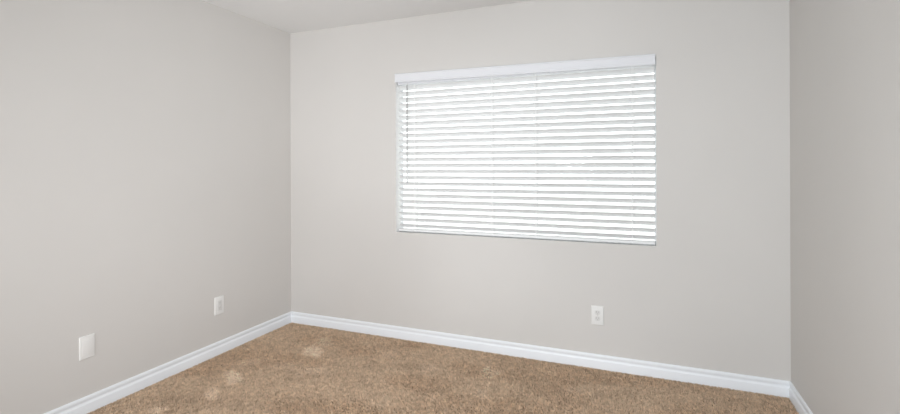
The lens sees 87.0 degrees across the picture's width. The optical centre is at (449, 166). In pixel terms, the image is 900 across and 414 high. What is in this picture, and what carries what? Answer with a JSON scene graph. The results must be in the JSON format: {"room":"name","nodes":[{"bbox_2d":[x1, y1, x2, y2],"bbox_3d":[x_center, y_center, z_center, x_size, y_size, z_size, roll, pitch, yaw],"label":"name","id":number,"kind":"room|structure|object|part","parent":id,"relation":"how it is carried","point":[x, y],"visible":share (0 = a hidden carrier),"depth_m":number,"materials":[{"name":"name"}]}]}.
{"room":"empty bedroom","nodes":[
{"label":"empty bedroom","id":0,"kind":"room"},
{"bbox_2d":[0,0,290,413],"bbox_3d":[-2.206,0.102,2.026,0.115,2.440,4.300,0,0,22],"label":"wall","id":1,"kind":"structure","parent":0,"point":[145,145],"depth_m":2.75,"materials":[{"name":"beige paint"}]},
{"bbox_2d":[79,333,94,360],"bbox_3d":[-1.934,0.961,2.526,0.008,0.121,0.075,0,0,22],"label":"wall plate","id":2,"kind":"object","parent":1,"relation":"attached to","point":[86,343],"visible":1,"depth_m":2.52,"materials":[{"name":"white plastic"}]},
{"bbox_2d":[44,312,290,413],"bbox_3d":[-2.144,1.273,2.002,0.011,0.098,4.300,0,0,22],"label":"baseboard","id":3,"kind":"structure","parent":1,"relation":"attached to","point":[87,404],"depth_m":2.92,"materials":[{"name":"white wood"}]},
{"bbox_2d":[214,295,223,315],"bbox_3d":[-1.612,0.972,3.314,0.008,0.122,0.077,0,0,22],"label":"wall outlet","id":4,"kind":"object","parent":1,"relation":"attached to","point":[218,301],"visible":1,"depth_m":3.31,"materials":[{"name":"white plastic"}]},
{"bbox_2d":[217,300,221,310],"bbox_3d":[-1.610,0.972,3.313,0.004,0.072,0.037,0,0,22],"label":"receptacle","id":5,"kind":"object","parent":4,"relation":"attached to","point":[219,302],"depth_m":3.31,"materials":[{"name":"grey plastic"}]},
{"bbox_2d":[202,0,531,32],"bbox_3d":[-0.528,-1.184,1.341,3.748,0.120,4.530,0,0,22],"label":"ceiling","id":6,"kind":"structure","parent":0,"point":[290,16],"depth_m":3.38,"materials":[{"name":"paint"}]},
{"bbox_2d":[98,332,794,413],"bbox_3d":[-0.519,1.376,1.341,3.748,0.120,4.530,0,0,22],"label":"floor","id":7,"kind":"structure","parent":0,"point":[335,332],"depth_m":2.76,"materials":[{"name":"brown carpet"}]},
{"bbox_2d":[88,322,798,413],"bbox_3d":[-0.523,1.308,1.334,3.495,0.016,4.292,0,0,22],"label":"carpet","id":8,"kind":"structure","parent":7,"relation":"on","point":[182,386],"depth_m":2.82,"materials":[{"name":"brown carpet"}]},
{"bbox_2d":[290,0,790,380],"bbox_3d":[0.308,0.094,3.386,3.748,2.440,0.115,0,0,22],"label":"wall","id":9,"kind":"structure","parent":0,"point":[712,292],"depth_m":3.08,"materials":[{"name":"beige paint"}]},
{"bbox_2d":[401,60,655,243],"bbox_3d":[0.467,-0.086,3.363,1.823,1.169,0.030,0,0,22],"label":"window","id":10,"kind":"structure","parent":9,"relation":"in","point":[402,186],"depth_m":3.01,"materials":[{"name":"white plastic"}]},
{"bbox_2d":[395,54,654,244],"bbox_3d":[0.441,-0.107,3.300,1.818,1.198,0.095,0,0,22],"label":"window blind","id":11,"kind":"object","parent":10,"relation":"attached to","point":[633,64],"visible":1,"depth_m":3.26,"materials":[{"name":"white plastic"}]},
{"bbox_3d":[-0.256,-0.070,3.605,0.011,1.120,0.053,0,0,22],"label":"ladder cord","id":12,"kind":"part","parent":11,"relation":"part of","materials":[{"name":"white fabric"}]},
{"bbox_3d":[0.309,-0.071,3.375,0.011,1.120,0.053,0,0,22],"label":"ladder cord","id":13,"kind":"part","parent":11,"relation":"part of","materials":[{"name":"white fabric"}]},
{"bbox_3d":[0.447,-0.648,3.318,1.807,0.042,0.056,0,0,22],"label":"head rail","id":14,"kind":"part","parent":11,"relation":"part of","materials":[{"name":"white plastic"}]},
{"bbox_3d":[0.451,0.483,3.318,1.807,0.018,0.048,0,0,22],"label":"rail","id":15,"kind":"part","parent":11,"relation":"part of","materials":[{"name":"white plastic"}]},
{"bbox_3d":[0.598,-0.072,3.257,0.011,1.120,0.053,0,0,22],"label":"ladder cord","id":16,"kind":"part","parent":11,"relation":"part of","materials":[{"name":"white fabric"}]},
{"bbox_3d":[1.167,-0.074,3.026,0.011,1.120,0.053,0,0,22],"label":"ladder cord","id":17,"kind":"part","parent":11,"relation":"part of","materials":[{"name":"white fabric"}]},
{"bbox_2d":[291,311,789,397],"bbox_3d":[0.289,1.264,3.327,3.518,0.098,0.011,0,0,22],"label":"baseboard","id":18,"kind":"structure","parent":9,"relation":"attached to","point":[775,387],"depth_m":3.13,"materials":[{"name":"white wood"}]},
{"bbox_2d":[591,305,603,324],"bbox_3d":[0.952,0.962,3.058,0.077,0.122,0.010,0,0,22],"label":"wall outlet","id":19,"kind":"object","parent":9,"relation":"attached to","point":[597,312],"visible":1,"depth_m":3.06,"materials":[{"name":"white plastic"}]},
{"bbox_2d":[790,0,899,413],"bbox_3d":[1.158,0.091,0.656,0.115,2.440,4.300,0,0,22],"label":"wall","id":20,"kind":"structure","parent":0,"point":[845,54],"depth_m":1.93,"materials":[{"name":"beige paint"}]},
{"bbox_2d":[789,381,812,413],"bbox_3d":[1.104,1.262,0.680,0.011,0.098,4.300,0,0,22],"label":"baseboard","id":21,"kind":"structure","parent":20,"relation":"attached to","point":[795,397],"depth_m":2.52,"materials":[{"name":"white wood"}]},
{"label":"outside","id":22,"kind":"structure","parent":0,"visible":0},
{"bbox_2d":[404,191,654,240],"bbox_3d":[5.061,1.487,14.409,32.000,0.120,23.885,0,0,22],"label":"ground","id":23,"kind":"structure","parent":22,"point":[405,192],"depth_m":14.48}
]}

